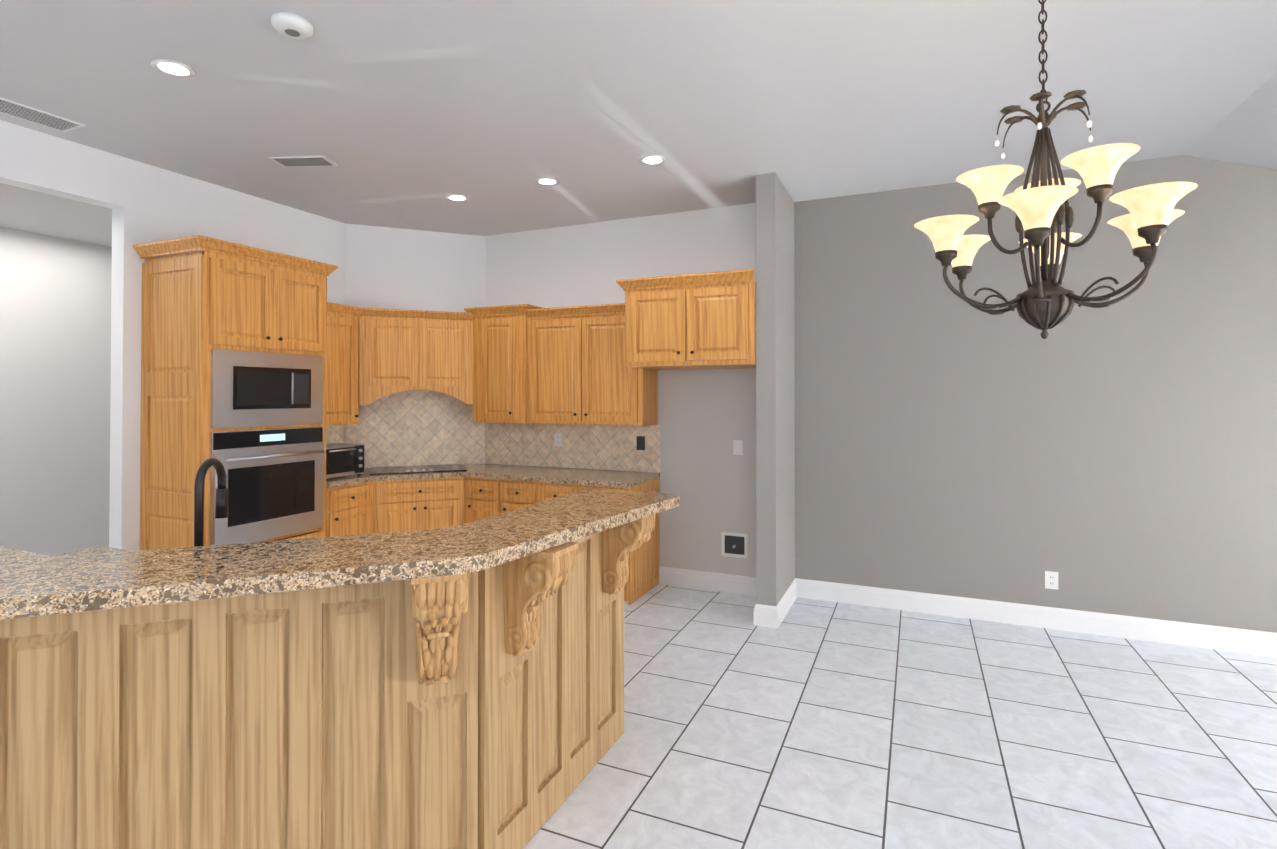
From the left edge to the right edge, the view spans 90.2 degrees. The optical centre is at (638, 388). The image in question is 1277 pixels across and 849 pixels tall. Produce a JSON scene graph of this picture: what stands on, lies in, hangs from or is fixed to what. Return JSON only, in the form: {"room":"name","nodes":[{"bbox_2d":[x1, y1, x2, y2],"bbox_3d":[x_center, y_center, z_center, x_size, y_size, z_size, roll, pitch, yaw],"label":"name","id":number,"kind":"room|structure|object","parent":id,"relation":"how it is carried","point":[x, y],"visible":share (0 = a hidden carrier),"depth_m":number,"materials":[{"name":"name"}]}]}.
{"room":"kitchen","nodes":[
{"label":"kitchen","id":0,"kind":"room"},
{"bbox_2d":[0,120,1276,632],"bbox_3d":[-0.725,-0.015,1.075,9.910,3.150,8.860,0,-1,24],"label":"wall","id":1,"kind":"structure","parent":0,"point":[892,410],"depth_m":4.46,"materials":[{"name":"grey paint"}]},
{"bbox_2d":[326,302,365,425],"bbox_3d":[-2.539,-0.191,5.110,0.380,0.964,0.604,0,-1,24],"label":"upper cabinet","id":2,"kind":"object","parent":1,"relation":"attached to","point":[344,322],"depth_m":5.12,"materials":[{"name":"brown wood"}]},
{"bbox_2d":[362,308,469,404],"bbox_3d":[-1.936,-0.266,5.591,0.884,0.805,0.884,0,-1,24],"label":"range hood","id":3,"kind":"object","parent":1,"relation":"attached to","point":[403,350],"depth_m":5.42,"materials":[{"name":"brown wood"}]},
{"bbox_2d":[326,390,659,472],"bbox_3d":[-1.329,0.338,5.083,2.619,0.703,1.536,0,-1,24],"label":"tile backsplash","id":4,"kind":"structure","parent":1,"relation":"attached to","point":[414,427],"depth_m":5.70,"materials":[{"name":"beige tile"}]},
{"bbox_2d":[554,433,561,446],"bbox_3d":[-0.714,0.452,5.639,0.075,0.115,0.008,0,-1,24],"label":"outlet","id":5,"kind":"object","parent":4,"relation":"attached to","point":[557,439],"visible":1,"depth_m":5.64,"materials":[{"name":"white plastic"}]},
{"bbox_2d":[637,436,644,449],"bbox_3d":[0.019,0.454,5.318,0.075,0.115,0.008,0,-1,24],"label":"outlet","id":6,"kind":"object","parent":4,"relation":"attached to","point":[640,442],"visible":1,"depth_m":5.31,"materials":[{"name":"grey plastic"}]},
{"bbox_2d":[464,304,541,423],"bbox_3d":[-1.179,-0.206,5.633,0.606,1.004,0.415,0,-1,24],"label":"upper cabinet","id":7,"kind":"object","parent":1,"relation":"attached to","point":[497,333],"depth_m":5.47,"materials":[{"name":"brown wood"}]},
{"bbox_2d":[526,303,657,425],"bbox_3d":[-0.397,-0.189,5.332,1.067,0.964,0.337,0,-1,24],"label":"upper cabinet","id":8,"kind":"object","parent":1,"relation":"attached to","point":[602,364],"depth_m":5.18,"materials":[{"name":"brown wood"}]},
{"bbox_2d":[622,269,755,372],"bbox_3d":[0.469,-0.479,4.775,0.961,0.635,0.667,0,-1,24],"label":"upper cabinet","id":9,"kind":"object","parent":1,"relation":"attached to","point":[698,320],"depth_m":4.46,"materials":[{"name":"brown wood"}]},
{"bbox_2d":[659,566,755,595],"bbox_3d":[0.601,1.531,5.055,0.965,0.140,0.016,0,-1,24],"label":"baseboard","id":10,"kind":"structure","parent":1,"relation":"attached to","point":[738,584],"depth_m":5.07,"materials":[{"name":"white wood"}]},
{"bbox_2d":[722,532,747,557],"bbox_3d":[0.750,1.225,4.987,0.210,0.190,0.026,0,-1,24],"label":"outlet box","id":11,"kind":"object","parent":1,"relation":"attached to","point":[734,544],"visible":1,"depth_m":4.99,"materials":[{"name":"white plastic"}]},
{"bbox_2d":[733,440,742,454],"bbox_3d":[0.782,0.460,4.991,0.075,0.115,0.008,0,-1,24],"label":"light switch","id":12,"kind":"object","parent":1,"relation":"attached to","point":[737,447],"visible":1,"depth_m":4.99,"materials":[{"name":"white plastic"}]},
{"bbox_2d":[754,594,770,625],"bbox_3d":[0.903,1.526,4.562,0.016,0.140,0.596,0,-1,24],"label":"baseboard","id":13,"kind":"structure","parent":1,"relation":"attached to","point":[761,611],"depth_m":4.28,"materials":[{"name":"white wood"}]},
{"bbox_2d":[771,578,798,628],"bbox_3d":[1.064,1.526,4.558,0.016,0.140,0.716,0,-1,24],"label":"baseboard","id":14,"kind":"structure","parent":1,"relation":"attached to","point":[778,613],"depth_m":4.46,"materials":[{"name":"white wood"}]},
{"bbox_2d":[799,579,1276,656],"bbox_3d":[3.302,1.520,3.980,4.580,0.140,0.016,0,-1,24],"label":"baseboard","id":15,"kind":"structure","parent":1,"relation":"attached to","point":[1254,642],"depth_m":4.22,"materials":[{"name":"white wood"}]},
{"bbox_2d":[1045,571,1057,589],"bbox_3d":[2.748,1.272,4.230,0.075,0.115,0.008,0,-1,24],"label":"outlet","id":16,"kind":"object","parent":1,"relation":"attached to","point":[1051,579],"visible":1,"depth_m":4.23,"materials":[{"name":"white plastic"}]},
{"bbox_2d":[0,0,1276,235],"bbox_3d":[-1.048,-1.106,1.282,10.800,0.964,9.100,0,-1,24],"label":"ceiling","id":17,"kind":"structure","parent":0,"point":[406,114],"depth_m":3.15,"materials":[{"name":"paint"}]},
{"bbox_2d":[0,97,84,131],"bbox_3d":[-3.240,-1.462,3.383,0.200,0.009,0.400,0,-1,24],"label":"ceiling vent","id":18,"kind":"object","parent":17,"relation":"in","point":[22,111],"visible":1,"depth_m":3.40,"materials":[{"name":"white metal"}]},
{"bbox_2d":[151,59,195,78],"bbox_3d":[-2.133,-1.468,2.920,0.168,0.006,0.168,0,-1,-21],"label":"recessed light","id":19,"kind":"object","parent":17,"relation":"in","point":[172,68],"depth_m":2.92,"materials":[{"name":"white"}]},
{"bbox_2d":[271,12,312,39],"bbox_3d":[-1.394,-1.454,2.563,0.150,0.040,0.150,0,-1,24],"label":"smoke detector","id":20,"kind":"object","parent":17,"relation":"attached to","point":[291,25],"visible":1,"depth_m":2.53,"materials":[{"name":"white plastic"}]},
{"bbox_2d":[269,156,337,166],"bbox_3d":[-2.142,-1.454,4.070,0.360,0.009,0.160,0,-1,4],"label":"ceiling vent","id":21,"kind":"object","parent":17,"relation":"in","point":[302,161],"visible":0.98,"depth_m":4.06,"materials":[{"name":"white metal"}]},
{"bbox_2d":[446,194,468,201],"bbox_3d":[-1.374,-1.448,4.825,0.168,0.006,0.168,0,-1,-21],"label":"recessed light","id":22,"kind":"object","parent":17,"relation":"in","point":[453,197],"depth_m":4.83,"materials":[{"name":"white"}]},
{"bbox_2d":[535,177,558,185],"bbox_3d":[-0.639,-1.452,4.459,0.168,0.006,0.168,0,-1,15],"label":"recessed light","id":23,"kind":"object","parent":17,"relation":"in","point":[544,181],"depth_m":4.46,"materials":[{"name":"white"}]},
{"bbox_2d":[639,155,665,165],"bbox_3d":[0.089,-1.456,4.053,0.168,0.006,0.168,0,-1,15],"label":"recessed light","id":24,"kind":"object","parent":17,"relation":"in","point":[651,160],"depth_m":4.05,"materials":[{"name":"white"}]},
{"bbox_2d":[613,121,695,185],"bbox_3d":[-1.243,-1.454,4.486,3.196,0.001,3.504,0,-1,24],"label":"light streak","id":25,"kind":"structure","parent":17,"relation":"attached to","point":[678,169],"depth_m":4.09},
{"bbox_2d":[914,0,1197,338],"bbox_3d":[1.251,-0.817,1.964,0.737,1.327,0.753,0,-1,24],"label":"chandelier","id":26,"kind":"object","parent":17,"relation":"hanging from","point":[1045,301],"visible":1,"depth_m":1.92,"materials":[{"name":"brown metal"}]},
{"bbox_2d":[523,584,1276,848],"bbox_3d":[-1.048,1.602,1.255,10.800,0.080,9.100,0,-1,24],"label":"floor","id":27,"kind":"structure","parent":0,"point":[813,724],"depth_m":2.87,"materials":[{"name":"tile"}]},
{"bbox_2d":[133,235,337,550],"bbox_3d":[-2.699,0.341,4.352,0.692,2.505,1.000,0,-1,24],"label":"tall cabinet","id":28,"kind":"object","parent":27,"relation":"on","point":[234,359],"visible":0.77,"depth_m":4.05,"materials":[{"name":"brown wood"}]},
{"bbox_2d":[210,349,322,428],"bbox_3d":[-2.633,0.003,4.336,0.476,0.486,0.790,0,-1,24],"label":"microwave","id":29,"kind":"object","parent":28,"relation":"in","point":[250,388],"depth_m":4.21,"materials":[{"name":"silver metal"}]},
{"bbox_2d":[210,427,324,545],"bbox_3d":[-2.674,0.634,4.347,0.646,0.726,0.790,0,-1,24],"label":"wall oven","id":30,"kind":"object","parent":28,"relation":"in","point":[275,475],"depth_m":4.20,"materials":[{"name":"silver metal"}]},
{"bbox_2d":[0,593,495,848],"bbox_3d":[-1.553,1.039,1.939,1.929,1.058,0.999,0,-1,24],"label":"panel","id":31,"kind":"object","parent":27,"relation":"on","point":[461,686],"depth_m":1.83,"materials":[{"name":"brown wood"}]},
{"bbox_2d":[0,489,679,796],"bbox_3d":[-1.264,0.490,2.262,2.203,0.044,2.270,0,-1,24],"label":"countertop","id":32,"kind":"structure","parent":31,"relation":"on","point":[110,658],"depth_m":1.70,"materials":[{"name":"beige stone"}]},
{"bbox_2d":[194,458,228,546],"bbox_3d":[-1.370,0.439,2.007,0.120,0.438,0.201,0,-1,24],"label":"faucet","id":33,"kind":"object","parent":32,"relation":"on","point":[221,508],"visible":0.58,"depth_m":1.97,"materials":[{"name":"grey metal"}]},
{"bbox_2d":[326,481,381,536],"bbox_3d":[-2.423,1.166,4.992,0.679,0.868,0.506,0,-1,24],"label":"base cabinet","id":34,"kind":"object","parent":27,"relation":"on","point":[374,507],"depth_m":4.88,"materials":[{"name":"brown wood"}]},
{"bbox_2d":[382,477,457,532],"bbox_3d":[-1.888,1.171,5.455,0.906,0.868,0.906,0,-1,24],"label":"base cabinet","id":35,"kind":"object","parent":27,"relation":"on","point":[412,504],"depth_m":5.17,"materials":[{"name":"brown wood"}]},
{"bbox_2d":[326,468,462,487],"bbox_3d":[-2.148,0.711,5.091,1.106,0.040,0.900,0,-1,24],"label":"countertop","id":36,"kind":"structure","parent":35,"relation":"on","point":[365,477],"depth_m":5.08,"materials":[{"name":"beige stone"}]},
{"bbox_2d":[326,443,364,478],"bbox_3d":[-2.396,0.564,4.980,0.347,0.248,0.400,0,-1,24],"label":"toaster oven","id":37,"kind":"object","parent":36,"relation":"on","point":[344,459],"visible":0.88,"depth_m":4.93,"materials":[{"name":"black metal"}]},
{"bbox_2d":[370,464,466,474],"bbox_3d":[-1.898,0.682,5.485,0.760,0.023,0.510,0,-1,-21],"label":"cooktop","id":38,"kind":"object","parent":36,"relation":"in","point":[416,469],"visible":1,"depth_m":5.41,"materials":[{"name":"black glass"}]},
{"bbox_2d":[458,477,501,524],"bbox_3d":[-1.212,1.171,5.489,0.439,0.868,0.678,0,-1,24],"label":"base cabinet","id":39,"kind":"object","parent":27,"relation":"on","point":[478,498],"depth_m":5.24,"materials":[{"name":"brown wood"}]},
{"bbox_2d":[462,464,659,487],"bbox_3d":[-1.148,0.715,5.490,2.617,0.040,0.634,0,-1,24],"label":"countertop","id":40,"kind":"structure","parent":39,"relation":"on","point":[614,478],"depth_m":5.14,"materials":[{"name":"beige stone"}]},
{"bbox_2d":[502,480,537,512],"bbox_3d":[-0.838,1.170,5.358,0.352,0.868,0.617,0,-1,24],"label":"base cabinet","id":41,"kind":"object","parent":27,"relation":"on","point":[516,494],"depth_m":5.09,"materials":[{"name":"brown wood"}]},
{"bbox_2d":[538,482,577,502],"bbox_3d":[-0.515,1.169,5.217,0.352,0.868,0.617,0,-1,24],"label":"base cabinet","id":42,"kind":"object","parent":27,"relation":"on","point":[546,491],"depth_m":4.96,"materials":[{"name":"brown wood"}]},
{"bbox_2d":[496,529,631,848],"bbox_3d":[-1.165,1.048,2.823,1.929,1.058,1.132,0,-1,24],"label":"panel","id":43,"kind":"object","parent":27,"relation":"on","point":[560,629],"depth_m":2.36,"materials":[{"name":"brown wood"}]},
{"bbox_2d":[578,478,659,604],"bbox_3d":[-0.151,1.167,5.057,0.444,0.868,0.617,0,-1,24],"label":"base cabinet","id":44,"kind":"object","parent":27,"relation":"on","point":[644,561],"depth_m":4.94,"materials":[{"name":"brown wood"}]}
]}

